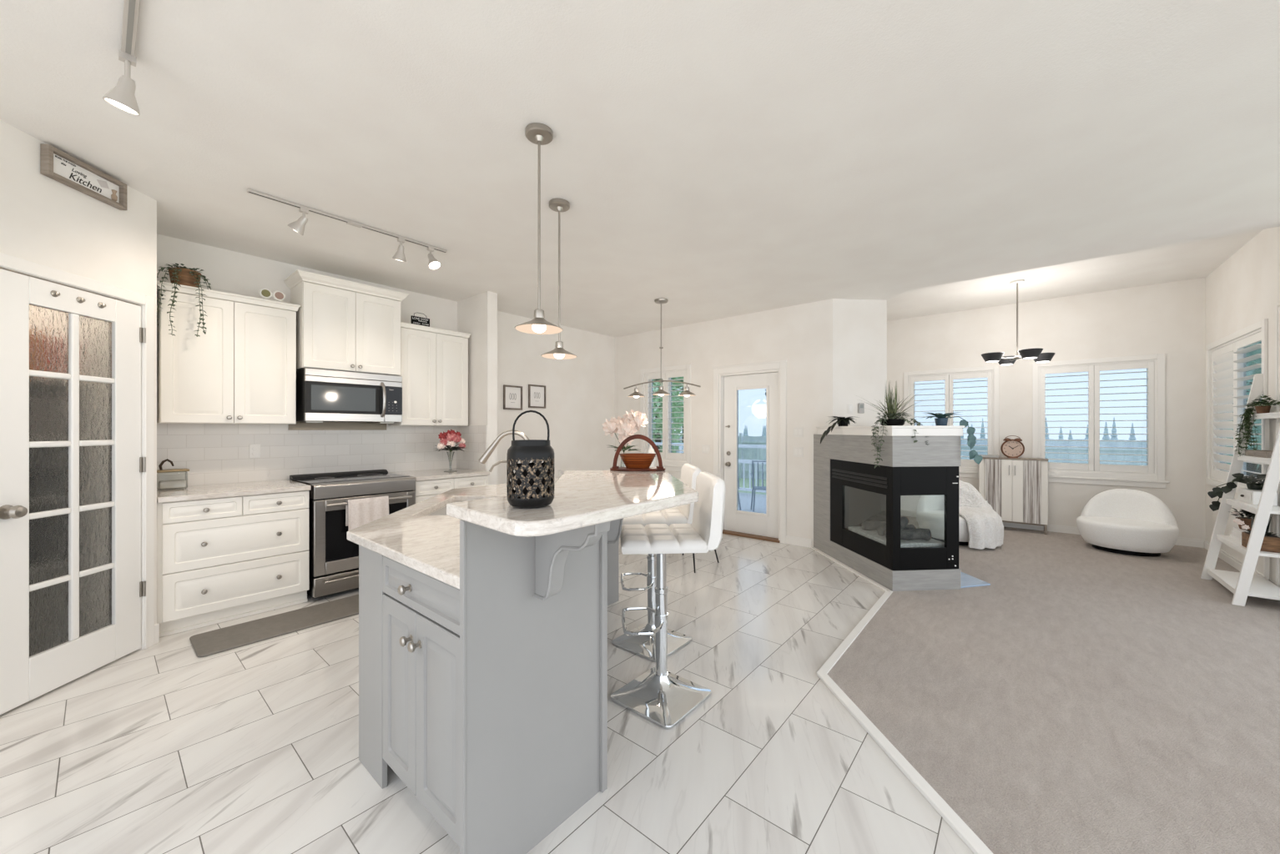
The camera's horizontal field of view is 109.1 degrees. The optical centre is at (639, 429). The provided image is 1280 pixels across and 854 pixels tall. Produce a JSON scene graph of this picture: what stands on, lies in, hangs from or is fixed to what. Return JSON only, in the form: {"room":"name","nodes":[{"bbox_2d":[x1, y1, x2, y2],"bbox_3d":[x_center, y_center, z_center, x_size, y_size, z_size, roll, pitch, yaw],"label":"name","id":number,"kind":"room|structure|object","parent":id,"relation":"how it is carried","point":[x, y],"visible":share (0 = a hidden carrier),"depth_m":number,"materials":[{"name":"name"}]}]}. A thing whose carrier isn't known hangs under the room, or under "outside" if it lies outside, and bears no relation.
{"room":"open-plan kitchen","nodes":[
{"label":"open-plan kitchen","id":0,"kind":"room"},
{"bbox_2d":[0,120,159,650],"bbox_3d":[-2.960,-0.050,1.517,0.123,2.780,2.700,0,0,-5],"label":"wall","id":1,"kind":"structure","parent":0,"point":[52,231],"depth_m":2.50,"materials":[{"name":"paint"}]},
{"bbox_2d":[0,268,146,715],"bbox_3d":[-2.980,0.289,2.426,0.110,2.074,0.712,0,0,-5],"label":"door","id":2,"kind":"structure","parent":1,"relation":"in","point":[72,588],"depth_m":2.38,"materials":[{"name":"white paint"}]},
{"bbox_2d":[40,143,126,210],"bbox_3d":[-2.981,-1.348,2.457,0.038,0.150,0.380,0,0,-5],"label":"framed sign","id":3,"kind":"object","parent":1,"relation":"attached to","point":[56,164],"visible":1,"depth_m":2.43,"materials":[{"name":"grey wood"}]},
{"bbox_2d":[86,234,614,488],"bbox_3d":[-2.260,-0.050,5.002,0.162,2.780,5.950,0,0,40],"label":"wall","id":4,"kind":"structure","parent":0,"point":[580,390],"depth_m":4.66,"materials":[{"name":"paint"}]},
{"bbox_2d":[156,281,300,424],"bbox_3d":[-3.178,-0.533,3.537,0.338,0.977,0.819,0,0,40],"label":"upper cabinet","id":5,"kind":"object","parent":4,"relation":"attached to","point":[243,370],"visible":0.94,"depth_m":3.41,"materials":[{"name":"white paint"}]},
{"bbox_2d":[156,263,211,337],"bbox_3d":[-3.234,-0.875,3.255,0.306,0.608,0.342,0,0,-9],"label":"trailing plant","id":6,"kind":"object","parent":5,"relation":"on","point":[181,275],"visible":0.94,"depth_m":3.23,"materials":[{"name":"green plant"}]},
{"bbox_2d":[258,287,272,299],"bbox_3d":[-2.983,-1.075,3.631,0.059,0.103,0.063,0,0,-2],"label":"round ornament","id":7,"kind":"object","parent":5,"relation":"on","point":[266,294],"visible":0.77,"depth_m":3.62,"materials":[{"name":"white ceramic"}]},
{"bbox_2d":[272,290,285,302],"bbox_3d":[-2.929,-1.075,3.696,0.059,0.103,0.063,0,0,-2],"label":"round ornament","id":8,"kind":"object","parent":5,"relation":"on","point":[279,296],"visible":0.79,"depth_m":3.69,"materials":[{"name":"white ceramic"}]},
{"bbox_2d":[249,444,260,458],"bbox_3d":[-3.185,0.180,3.768,0.009,0.116,0.072,0,0,40],"label":"wall outlet","id":9,"kind":"object","parent":4,"relation":"attached to","point":[254,450],"visible":1,"depth_m":3.77,"materials":[{"name":"white plastic"}]},
{"bbox_2d":[288,422,386,430],"bbox_3d":[-2.783,-0.032,4.240,0.014,0.074,0.790,0,0,40],"label":"strip","id":10,"kind":"object","parent":4,"relation":"attached to","point":[325,425],"visible":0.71,"depth_m":4.22,"materials":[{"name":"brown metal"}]},
{"bbox_2d":[283,269,408,376],"bbox_3d":[-2.630,-0.897,4.120,0.428,0.775,0.867,0,0,40],"label":"upper cabinet","id":11,"kind":"object","parent":4,"relation":"attached to","point":[342,325],"visible":1,"depth_m":3.95,"materials":[{"name":"white paint"}]},
{"bbox_2d":[296,367,402,423],"bbox_3d":[-2.608,-0.279,4.099,0.472,0.442,0.755,0,0,40],"label":"microwave","id":12,"kind":"object","parent":11,"relation":"attached to","point":[322,395],"visible":0.95,"depth_m":3.93,"materials":[{"name":"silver metal"}]},
{"bbox_2d":[388,322,470,426],"bbox_3d":[-2.178,-0.535,4.727,0.338,0.990,0.734,0,0,40],"label":"upper cabinet","id":13,"kind":"object","parent":4,"relation":"attached to","point":[434,361],"visible":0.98,"depth_m":4.61,"materials":[{"name":"white paint"}]},
{"bbox_2d":[410,312,429,327],"bbox_3d":[-2.189,-1.096,4.544,0.018,0.130,0.180,0,0,40],"label":"sign","id":14,"kind":"object","parent":13,"relation":"attached to","point":[414,320],"visible":0.97,"depth_m":4.53,"materials":[{"name":"black"}]},
{"bbox_2d":[503,384,522,410],"bbox_3d":[-1.584,-0.397,5.681,0.022,0.300,0.270,0,0,40],"label":"picture frame","id":15,"kind":"object","parent":4,"relation":"attached to","point":[512,395],"visible":1,"depth_m":5.68,"materials":[{"name":"brown wood"}]},
{"bbox_2d":[505,387,520,408],"bbox_3d":[-1.589,-0.397,5.686,0.007,0.260,0.230,0,0,40],"label":"print","id":16,"kind":"object","parent":15,"relation":"attached to","point":[512,394],"depth_m":5.68,"materials":[{"name":"grey"}]},
{"bbox_2d":[528,384,545,408],"bbox_3d":[-1.346,-0.432,5.965,0.022,0.300,0.270,0,0,40],"label":"picture frame","id":17,"kind":"object","parent":4,"relation":"attached to","point":[536,394],"visible":1,"depth_m":5.96,"materials":[{"name":"brown wood"}]},
{"bbox_2d":[530,386,544,407],"bbox_3d":[-1.351,-0.432,5.969,0.007,0.260,0.230,0,0,40],"label":"print","id":18,"kind":"object","parent":17,"relation":"attached to","point":[536,392],"depth_m":5.96,"materials":[{"name":"grey"}]},
{"bbox_2d":[457,291,497,485],"bbox_3d":[-1.785,-0.050,4.979,0.620,2.780,0.115,0,0,40],"label":"wall","id":19,"kind":"structure","parent":0,"point":[476,314],"depth_m":4.81,"materials":[{"name":"paint"}]},
{"bbox_2d":[456,425,487,471],"bbox_3d":[-1.828,0.193,4.929,0.617,0.475,0.014,0,0,40],"label":"tiled wall","id":20,"kind":"structure","parent":19,"relation":"attached to","point":[475,437],"depth_m":4.89,"materials":[{"name":"tile"}]},
{"bbox_2d":[0,534,973,853],"bbox_3d":[0.324,1.370,1.589,8.550,0.060,7.850,0,0,40],"label":"floor","id":21,"kind":"structure","parent":0,"point":[163,748],"depth_m":1.92,"materials":[{"name":"tile"}]},
{"bbox_2d":[156,490,309,637],"bbox_3d":[-3.044,0.904,3.403,0.690,0.872,0.808,0,0,40],"label":"base cabinet","id":22,"kind":"object","parent":21,"relation":"on","point":[219,560],"visible":1,"depth_m":3.16,"materials":[{"name":"white paint"}]},
{"bbox_2d":[156,479,311,503],"bbox_3d":[-3.048,0.448,3.408,0.682,0.036,0.811,0,0,40],"label":"countertop","id":23,"kind":"structure","parent":22,"relation":"on","point":[229,490],"depth_m":3.28,"materials":[{"name":"stone"}]},
{"bbox_2d":[156,458,189,490],"bbox_3d":[-3.376,0.320,3.288,0.124,0.220,0.164,0,0,38],"label":"glass canister","id":24,"kind":"object","parent":23,"relation":"on","point":[178,484],"visible":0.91,"depth_m":3.27,"materials":[{"name":"beige"}]},
{"bbox_2d":[156,471,187,490],"bbox_3d":[-3.376,0.367,3.288,0.120,0.125,0.150,0,0,38],"label":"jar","id":25,"kind":"object","parent":24,"relation":"on","point":[178,484],"depth_m":3.27,"materials":[{"name":"glass"}]},
{"bbox_2d":[189,594,358,657],"bbox_3d":[-2.267,1.333,3.349,0.410,0.014,1.460,0,0,40],"label":"kitchen mat","id":26,"kind":"object","parent":21,"relation":"on","point":[209,643],"visible":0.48,"depth_m":3.06,"materials":[{"name":"fabric"}]},
{"bbox_2d":[289,469,415,598],"bbox_3d":[-2.498,0.853,3.994,0.767,0.915,0.764,0,0,40],"label":"range oven","id":27,"kind":"object","parent":21,"relation":"on","point":[334,559],"visible":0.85,"depth_m":3.64,"materials":[{"name":"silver metal"}]},
{"bbox_2d":[292,473,408,485],"bbox_3d":[-2.535,0.434,4.025,0.510,0.022,0.764,0,0,40],"label":"cooktop","id":28,"kind":"object","parent":27,"relation":"in","point":[309,480],"depth_m":4.01,"materials":[{"name":"grey"}]},
{"bbox_2d":[345,496,388,530],"bbox_3d":[-2.225,0.700,3.732,0.078,0.283,0.306,0,0,40],"label":"kitchen towel","id":29,"kind":"object","parent":27,"relation":"hanging from","point":[359,512],"visible":0.71,"depth_m":3.69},
{"bbox_2d":[413,475,488,503],"bbox_3d":[-2.035,0.904,4.603,0.690,0.872,0.738,0,0,40],"label":"base cabinet","id":30,"kind":"object","parent":21,"relation":"on","point":[425,490],"visible":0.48,"depth_m":4.32,"materials":[{"name":"white paint"}]},
{"bbox_2d":[388,468,489,481],"bbox_3d":[-2.039,0.448,4.608,0.682,0.036,0.746,0,0,40],"label":"countertop","id":31,"kind":"structure","parent":30,"relation":"on","point":[426,475],"depth_m":4.47,"materials":[{"name":"stone"}]},
{"bbox_2d":[435,428,467,472],"bbox_3d":[-1.945,0.211,4.681,0.337,0.438,0.335,0,0,40],"label":"flower vase","id":32,"kind":"object","parent":31,"relation":"on","point":[448,439],"visible":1,"depth_m":4.64,"materials":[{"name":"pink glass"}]},
{"bbox_2d":[358,501,623,853],"bbox_3d":[-0.557,0.798,2.607,1.277,1.084,2.727,0,0,-4],"label":"kitchen island","id":33,"kind":"object","parent":21,"relation":"on","point":[486,697],"visible":0.82,"depth_m":1.46,"materials":[{"name":"grey paint"}]},
{"bbox_2d":[347,478,559,589],"bbox_3d":[-0.742,0.438,2.660,1.189,0.036,2.726,0,0,1],"label":"island countertop","id":34,"kind":"structure","parent":33,"relation":"on","point":[427,545],"depth_m":1.81,"materials":[{"name":"stone"}]},
{"bbox_2d":[478,429,532,463],"bbox_3d":[-0.757,0.210,2.573,0.319,0.418,0.133,0,0,-5],"label":"kitchen faucet","id":35,"kind":"object","parent":34,"relation":"on","point":[483,459],"visible":0.45,"depth_m":2.59,"materials":[{"name":"grey metal"}]},
{"bbox_2d":[446,470,698,537],"bbox_3d":[-0.133,0.236,1.783,0.726,0.037,1.438,0,0,9],"label":"island countertop","id":36,"kind":"structure","parent":33,"relation":"on","point":[582,498],"depth_m":1.36,"materials":[{"name":"stone"}]},
{"bbox_2d":[506,410,554,508],"bbox_3d":[-0.311,0.081,1.300,0.132,0.273,0.132,0,0,40],"label":"lantern","id":37,"kind":"object","parent":36,"relation":"on","point":[533,483],"visible":1,"depth_m":1.25,"materials":[{"name":"black metal"}]},
{"bbox_2d":[609,434,665,471],"bbox_3d":[-0.012,0.122,2.442,0.296,0.192,0.166,0,0,0],"label":"wooden basket","id":38,"kind":"object","parent":36,"relation":"on","point":[632,461],"visible":1,"depth_m":2.40,"materials":[{"name":"brown wood"}]},
{"bbox_2d":[619,453,655,468],"bbox_3d":[-0.012,0.168,2.458,0.179,0.073,0.167,0,0,40],"label":"bowl","id":39,"kind":"object","parent":38,"relation":"on","point":[631,460],"depth_m":2.42,"materials":[{"name":"brown wood"}]},
{"bbox_2d":[611,463,701,662],"bbox_3d":[0.095,0.783,2.875,0.551,1.112,0.517,0,0,-4],"label":"bar stool","id":40,"kind":"object","parent":21,"relation":"on","point":[642,646],"visible":0.49,"depth_m":2.80,"materials":[{"name":"leather"}]},
{"bbox_2d":[609,471,725,729],"bbox_3d":[0.124,0.783,2.289,0.551,1.112,0.517,0,0,-4],"label":"bar stool","id":41,"kind":"object","parent":21,"relation":"on","point":[662,697],"visible":0.98,"depth_m":2.22,"materials":[{"name":"leather"}]},
{"bbox_2d":[811,547,993,853],"bbox_3d":[1.348,1.332,0.764,1.015,0.016,8.802,0,0,4],"label":"trim","id":42,"kind":"structure","parent":21,"relation":"on","point":[954,822],"depth_m":1.95,"materials":[{"name":"white paint"}]},
{"bbox_3d":[0.124,0.968,5.121,1.040,0.745,1.040,0,0,40],"label":"dining table","id":43,"kind":"object","parent":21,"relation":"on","visible":0},
{"bbox_2d":[601,408,648,467],"bbox_3d":[-0.166,0.181,5.008,0.418,0.824,0.433,0,0,40],"label":"flower vase","id":44,"kind":"object","parent":43,"relation":"on","point":[626,426],"visible":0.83,"depth_m":4.96,"materials":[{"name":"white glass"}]},
{"bbox_2d":[646,443,655,467],"bbox_3d":[0.117,0.359,5.035,0.109,0.470,0.110,0,0,40],"label":"bud vase","id":45,"kind":"object","parent":43,"relation":"on","point":[650,451],"visible":0.2,"depth_m":5.00,"materials":[{"name":"white ceramic"}]},
{"bbox_2d":[0,0,1279,337],"bbox_3d":[0.420,-1.675,1.704,8.550,0.470,8.150,0,0,40],"label":"ceiling","id":46,"kind":"structure","parent":0,"point":[714,159],"depth_m":2.19,"materials":[{"name":"paint"}]},
{"bbox_2d":[102,0,140,115],"bbox_3d":[-1.446,-1.326,1.284,1.466,0.228,0.106,0,0,40],"label":"track light","id":47,"kind":"object","parent":46,"relation":"attached to","point":[122,96],"visible":1,"depth_m":1.70,"materials":[{"name":"grey metal"}]},
{"bbox_2d":[246,188,447,269],"bbox_3d":[-1.967,-1.347,3.206,0.145,0.186,1.224,0,0,44],"label":"track light","id":48,"kind":"object","parent":46,"relation":"attached to","point":[298,225],"visible":1,"depth_m":3.13,"materials":[{"name":"grey metal"}]},
{"bbox_2d":[514,122,563,334],"bbox_3d":[-0.487,-0.954,2.202,0.230,0.970,0.230,0,0,40],"label":"pendant lamp","id":49,"kind":"object","parent":46,"relation":"hanging from","point":[538,133],"visible":1,"depth_m":2.20,"materials":[{"name":"grey metal"}]},
{"bbox_2d":[540,198,577,359],"bbox_3d":[-0.514,-0.945,2.901,0.230,0.988,0.230,0,0,40],"label":"pendant lamp","id":50,"kind":"object","parent":46,"relation":"hanging from","point":[559,205],"visible":1,"depth_m":2.90,"materials":[{"name":"grey metal"}]},
{"bbox_2d":[623,298,700,398],"bbox_3d":[0.235,-0.899,5.067,0.885,1.081,0.200,0,0,17],"label":"dining chandelier","id":51,"kind":"object","parent":46,"relation":"hanging from","point":[661,392],"visible":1,"depth_m":5.05,"materials":[{"name":"grey metal"}]},
{"bbox_2d":[614,298,832,547],"bbox_3d":[0.857,-0.050,6.171,3.430,2.780,0.150,0,0,40],"label":"wall","id":52,"kind":"structure","parent":0,"point":[801,335],"depth_m":5.56,"materials":[{"name":"paint"}]},
{"bbox_2d":[640,364,690,472],"bbox_3d":[0.394,-0.152,6.537,0.950,1.475,0.185,0,0,40],"label":"window","id":53,"kind":"structure","parent":52,"relation":"in","point":[671,461],"depth_m":6.48,"materials":[{"name":"white paint"}]},
{"bbox_2d":[712,360,786,544],"bbox_3d":[1.383,0.263,5.709,1.000,2.155,0.180,0,0,40],"label":"door","id":54,"kind":"structure","parent":52,"relation":"in","point":[771,526],"depth_m":5.69,"materials":[{"name":"white paint"}]},
{"bbox_2d":[793,427,803,437],"bbox_3d":[1.823,0.030,5.254,0.116,0.115,0.010,0,0,40],"label":"light switch","id":55,"kind":"object","parent":52,"relation":"attached to","point":[798,431],"visible":1,"depth_m":5.25,"materials":[{"name":"white plastic"}]},
{"bbox_2d":[793,447,803,457],"bbox_3d":[1.823,0.260,5.254,0.116,0.115,0.010,0,0,40],"label":"light switch","id":56,"kind":"object","parent":52,"relation":"attached to","point":[798,451],"visible":1,"depth_m":5.25,"materials":[{"name":"white plastic"}]},
{"bbox_2d":[786,535,811,548],"bbox_3d":[1.826,1.290,5.249,0.300,0.100,0.014,0,0,40],"label":"baseboard","id":57,"kind":"structure","parent":52,"relation":"attached to","point":[805,542],"depth_m":5.24,"materials":[{"name":"white paint"}]},
{"bbox_2d":[832,298,886,426],"bbox_3d":[2.423,-0.190,5.143,0.625,3.060,0.212,0,0,-5],"label":"wall","id":58,"kind":"structure","parent":0,"point":[859,326],"depth_m":5.04,"materials":[{"name":"paint"}]},
{"bbox_2d":[858,403,864,413],"bbox_3d":[2.441,-0.235,5.026,0.060,0.110,0.021,0,0,-5],"label":"thermostat","id":59,"kind":"object","parent":58,"relation":"attached to","point":[861,405],"visible":1,"depth_m":5.02,"materials":[{"name":"grey plastic"}]},
{"bbox_2d":[827,515,1279,853],"bbox_3d":[2.646,1.365,1.904,5.400,0.070,9.980,0,0,40],"label":"floor","id":60,"kind":"structure","parent":0,"point":[1084,699],"depth_m":2.27,"materials":[{"name":"carpet"}]},
{"bbox_2d":[813,425,964,591],"bbox_3d":[2.314,0.654,4.456,0.640,1.372,1.420,0,0,-5],"label":"fireplace","id":61,"kind":"object","parent":60,"relation":"on","point":[858,523],"visible":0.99,"depth_m":3.87,"materials":[{"name":"metal"}]},
{"bbox_2d":[820,416,859,443],"bbox_3d":[2.015,0.007,4.670,0.434,0.287,0.281,0,0,0],"label":"potted plant","id":62,"kind":"object","parent":61,"relation":"on","point":[841,421],"visible":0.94,"depth_m":4.60,"materials":[{"name":"green plant"}]},
{"bbox_2d":[856,381,929,468],"bbox_3d":[2.180,-0.052,3.931,0.608,0.761,0.491,0,0,-16],"label":"potted plant","id":63,"kind":"object","parent":61,"relation":"on","point":[892,413],"visible":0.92,"depth_m":3.91,"materials":[{"name":"green plant"}]},
{"bbox_2d":[880,418,905,425],"bbox_3d":[2.196,-0.061,3.964,0.194,0.058,0.196,0,0,40],"label":"bowl","id":64,"kind":"object","parent":63,"relation":"on","point":[890,421],"depth_m":3.88,"materials":[{"name":"black"}]},
{"bbox_2d":[922,412,982,464],"bbox_3d":[2.626,0.071,3.903,0.395,0.434,0.333,0,0,9],"label":"potted plant","id":65,"kind":"object","parent":61,"relation":"on","point":[940,420],"visible":0.92,"depth_m":3.77,"materials":[{"name":"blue plant"}]},
{"bbox_2d":[916,495,968,545],"bbox_3d":[3.746,1.002,5.413,0.770,0.655,0.645,0,0,12],"label":"lounge chair","id":66,"kind":"object","parent":60,"relation":"on","point":[930,509],"visible":0.38,"depth_m":5.37,"materials":[{"name":"white fabric"}]},
{"bbox_2d":[958,480,1003,549],"bbox_3d":[3.933,0.946,5.357,0.469,0.725,0.889,0,0,12],"label":"throw blanket","id":67,"kind":"object","parent":66,"relation":"on","point":[985,527],"visible":0.8,"depth_m":5.09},
{"bbox_2d":[960,571,990,588],"bbox_3d":[2.793,1.323,4.392,0.336,0.012,1.130,0,0,-5],"label":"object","id":68,"kind":"structure","parent":60,"relation":"on","point":[966,581],"depth_m":3.94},
{"bbox_2d":[979,457,1048,534],"bbox_3d":[4.947,0.855,6.053,0.707,0.950,0.317,0,0,40],"label":"sideboard","id":69,"kind":"object","parent":60,"relation":"on","point":[1016,490],"visible":0.81,"depth_m":5.92,"materials":[{"name":"white paint"}]},
{"bbox_2d":[1000,435,1024,458],"bbox_3d":[4.939,0.229,6.038,0.252,0.302,0.090,0,0,28],"label":"clock","id":70,"kind":"object","parent":69,"relation":"on","point":[1010,448],"visible":1,"depth_m":6.03,"materials":[{"name":"brown metal"}]},
{"bbox_2d":[1076,488,1179,557],"bbox_3d":[5.294,1.002,4.980,0.645,0.655,0.770,0,0,-37],"label":"lounge chair","id":71,"kind":"object","parent":60,"relation":"on","point":[1124,521],"visible":1,"depth_m":4.91,"materials":[{"name":"white"}]},
{"bbox_2d":[1200,373,1279,606],"bbox_3d":[4.888,0.429,3.651,0.354,1.800,0.802,0,0,40],"label":"ladder shelf","id":72,"kind":"object","parent":60,"relation":"on","point":[1244,583],"visible":0.86,"depth_m":3.60,"materials":[{"name":"white paint"}]},
{"bbox_2d":[1229,534,1241,542],"bbox_3d":[4.998,0.904,3.716,0.160,0.030,0.300,0,0,38],"label":"book","id":73,"kind":"object","parent":72,"relation":"on","point":[1232,536],"visible":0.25,"depth_m":3.79,"materials":[{"name":"white paper"}]},
{"bbox_2d":[1231,530,1241,539],"bbox_3d":[4.997,0.873,3.715,0.160,0.030,0.286,0,0,41],"label":"book","id":74,"kind":"object","parent":73,"relation":"on","point":[1233,532],"visible":0.24,"depth_m":3.78,"materials":[{"name":"white paper"}]},
{"bbox_2d":[1233,527,1269,535],"bbox_3d":[4.996,0.841,3.714,0.160,0.030,0.272,0,0,44],"label":"book","id":75,"kind":"object","parent":74,"relation":"on","point":[1237,530],"visible":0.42,"depth_m":3.74,"materials":[{"name":"white paper"}]},
{"bbox_2d":[1227,508,1274,530],"bbox_3d":[5.017,0.743,3.747,0.217,0.161,0.304,0,0,40],"label":"potted plant","id":76,"kind":"object","parent":75,"relation":"on","point":[1244,523],"visible":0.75,"depth_m":3.73,"materials":[{"name":"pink plant"}]},
{"bbox_2d":[1234,394,1279,456],"bbox_3d":[5.061,-0.020,3.717,0.184,0.532,0.453,0,0,31],"label":"trailing plant","id":77,"kind":"object","parent":72,"relation":"on","point":[1263,407],"visible":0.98,"depth_m":3.80,"materials":[{"name":"green plant"}]},
{"bbox_2d":[1254,406,1270,413],"bbox_3d":[5.069,-0.161,3.708,0.080,0.060,0.080,0,0,40],"label":"bowl","id":78,"kind":"object","parent":77,"relation":"on","point":[1260,410],"depth_m":3.69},
{"bbox_2d":[1237,488,1277,506],"bbox_3d":[5.021,0.546,3.722,0.144,0.105,0.320,0,0,40],"label":"drawer box","id":79,"kind":"object","parent":72,"relation":"on","point":[1251,496],"visible":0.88,"depth_m":3.66,"materials":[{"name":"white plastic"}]},
{"bbox_2d":[1207,473,1266,511],"bbox_3d":[5.078,0.547,3.814,0.226,0.362,0.551,0,0,28],"label":"trailing plant","id":80,"kind":"object","parent":79,"relation":"on","point":[1251,481],"visible":0.94,"depth_m":3.84,"materials":[{"name":"green plant"}]},
{"bbox_2d":[1244,449,1272,458],"bbox_3d":[4.983,0.194,3.636,0.090,0.050,0.440,0,0,40],"label":"wooden tray","id":81,"kind":"object","parent":72,"relation":"on","point":[1257,453],"visible":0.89,"depth_m":3.63,"materials":[{"name":"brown wood"}]},
{"bbox_2d":[1241,515,1279,553],"bbox_3d":[4.768,0.774,3.499,0.176,0.290,0.182,0,0,40],"label":"wooden crate","id":82,"kind":"object","parent":72,"relation":"on","point":[1271,543],"visible":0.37,"depth_m":3.43,"materials":[{"name":"brown wood"}]},
{"bbox_2d":[886,277,1226,542],"bbox_3d":[5.127,-0.185,6.239,3.620,3.050,0.150,0,0,40],"label":"wall","id":83,"kind":"structure","parent":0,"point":[1168,319],"depth_m":5.72,"materials":[{"name":"paint"}]},
{"bbox_2d":[903,365,999,478],"bbox_3d":[4.551,-0.100,6.700,1.215,1.570,0.185,0,0,40],"label":"window","id":84,"kind":"structure","parent":83,"relation":"attached to","point":[968,468],"depth_m":6.52,"materials":[{"name":"white paint"}]},
{"bbox_2d":[900,509,1204,548],"bbox_3d":[5.072,1.290,6.178,3.295,0.100,0.014,0,0,40],"label":"baseboard","id":85,"kind":"structure","parent":83,"relation":"attached to","point":[1061,529],"depth_m":5.88,"materials":[{"name":"white paint"}]},
{"bbox_2d":[1032,353,1169,488],"bbox_3d":[5.705,-0.100,5.730,1.230,1.570,0.185,0,0,40],"label":"window","id":86,"kind":"structure","parent":83,"relation":"attached to","point":[1151,475],"depth_m":5.63,"materials":[{"name":"white paint"}]},
{"bbox_2d":[886,229,1262,321],"bbox_3d":[4.940,-1.810,4.633,5.400,0.200,2.850,0,0,40],"label":"ceiling","id":87,"kind":"structure","parent":0,"point":[1194,259],"depth_m":5.20,"materials":[{"name":"paint"}]},
{"bbox_2d":[981,279,1055,365],"bbox_3d":[4.362,-1.244,5.259,0.724,0.932,0.547,0,0,-36],"label":"chandelier","id":88,"kind":"object","parent":87,"relation":"hanging from","point":[1035,354],"visible":1,"depth_m":5.21,"materials":[{"name":"black metal"}]},
{"bbox_2d":[1205,226,1279,582],"bbox_3d":[5.475,-0.185,4.019,0.070,3.050,2.800,0,0,40],"label":"wall","id":89,"kind":"structure","parent":0,"point":[1243,291],"depth_m":4.16,"materials":[{"name":"paint"}]},
{"bbox_2d":[1205,318,1268,493],"bbox_3d":[5.784,-0.165,4.407,0.093,1.530,1.590,0,0,40],"label":"window","id":90,"kind":"structure","parent":89,"relation":"in","point":[1227,369],"depth_m":4.58,"materials":[{"name":"white paint"}]},
{"bbox_2d":[1204,540,1275,584],"bbox_3d":[5.471,1.290,4.079,0.014,0.100,2.685,0,0,40],"label":"baseboard","id":91,"kind":"structure","parent":89,"relation":"attached to","point":[1237,564],"depth_m":4.46,"materials":[{"name":"white paint"}]},
{"bbox_2d":[1275,304,1279,587],"bbox_3d":[4.809,0.175,3.303,0.028,2.330,0.845,0,0,40],"label":"trim","id":92,"kind":"structure","parent":89,"relation":"attached to","point":[1277,307],"depth_m":3.61,"materials":[{"name":"white paint"}]},
{"bbox_2d":[1235,517,1254,530],"bbox_3d":[5.013,0.778,3.742,0.150,0.090,0.150,0,0,40],"label":"flowers","id":93,"kind":"object","parent":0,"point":[1247,521],"depth_m":3.73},
{"label":"outside","id":94,"kind":"structure","parent":0,"visible":0},
{"bbox_2d":[738,448,986,494],"bbox_3d":[22.332,2.040,30.452,85.000,0.100,64.640,0,0,40],"label":"lawn","id":95,"kind":"structure","parent":94,"point":[741,480],"depth_m":16.59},
{"bbox_2d":[653,377,683,453],"bbox_3d":[0.805,-0.471,14.765,2.705,4.930,3.036,0,0,-34],"label":"tree","id":96,"kind":"object","parent":95,"relation":"on","point":[659,410],"visible":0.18,"depth_m":13.94,"materials":[{"name":"green plant"}]},
{"bbox_2d":[660,377,683,442],"bbox_3d":[1.862,-1.273,18.192,2.959,6.710,2.586,0,0,28],"label":"tree","id":97,"kind":"object","parent":95,"relation":"on","point":[677,386],"visible":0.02,"depth_m":18.12,"materials":[{"name":"green plant"}]},
{"bbox_2d":[653,433,1229,479],"bbox_3d":[14.688,1.070,9.816,42.145,1.840,0.130,0,0,40],"label":"fence","id":98,"kind":"object","parent":95,"relation":"on","point":[756,454],"visible":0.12,"depth_m":12.48,"materials":[{"name":"white"}]},
{"bbox_2d":[1102,422,1109,440],"bbox_3d":[35.694,0.692,34.891,0.774,2.595,0.762,0,0,40],"label":"conifer tree","id":99,"kind":"object","parent":95,"relation":"on","point":[1106,437],"visible":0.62,"depth_m":34.81,"materials":[{"name":"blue plant"}]},
{"bbox_2d":[1110,418,1118,439],"bbox_3d":[39.238,0.490,37.706,0.742,3.000,0.730,0,0,40],"label":"conifer tree","id":100,"kind":"object","parent":95,"relation":"on","point":[1114,430],"visible":0.56,"depth_m":37.62,"materials":[{"name":"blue plant"}]},
{"bbox_2d":[1128,423,1136,440],"bbox_3d":[38.432,0.738,35.554,0.737,2.504,0.726,0,0,40],"label":"conifer tree","id":101,"kind":"object","parent":95,"relation":"on","point":[1132,437],"visible":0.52,"depth_m":35.48,"materials":[{"name":"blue plant"}]},
{"bbox_2d":[1226,358,1261,477],"bbox_3d":[11.069,-0.665,8.192,1.987,5.318,2.023,0,0,19],"label":"tree","id":102,"kind":"object","parent":95,"relation":"on","point":[1250,467],"visible":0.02,"depth_m":8.16,"materials":[{"name":"green plant"}]},
{"bbox_2d":[1228,341,1261,463],"bbox_3d":[8.854,-0.504,6.292,1.869,4.997,1.833,0,0,40],"label":"tree","id":103,"kind":"object","parent":95,"relation":"on","point":[1258,351],"visible":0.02,"depth_m":6.18,"materials":[{"name":"green plant"}]},
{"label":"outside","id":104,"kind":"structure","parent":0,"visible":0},
{"bbox_2d":[738,492,765,514],"bbox_3d":[0.239,1.550,9.570,8.050,0.180,4.240,0,0,40],"label":"deck","id":105,"kind":"object","parent":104,"point":[745,499],"depth_m":9.11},
{"bbox_2d":[654,442,765,493],"bbox_3d":[1.609,0.900,10.928,7.600,1.120,0.100,0,0,40],"label":"deck railing","id":106,"kind":"object","parent":105,"relation":"on","point":[681,447],"visible":0.04,"depth_m":10.20,"materials":[{"name":"white"}]},
{"bbox_2d":[750,460,765,512],"bbox_3d":[2.219,1.016,8.009,0.524,0.891,0.568,0,0,10],"label":"patio chair","id":107,"kind":"object","parent":105,"relation":"on","point":[759,488],"visible":0.43,"depth_m":8.23,"materials":[{"name":"grey metal"}]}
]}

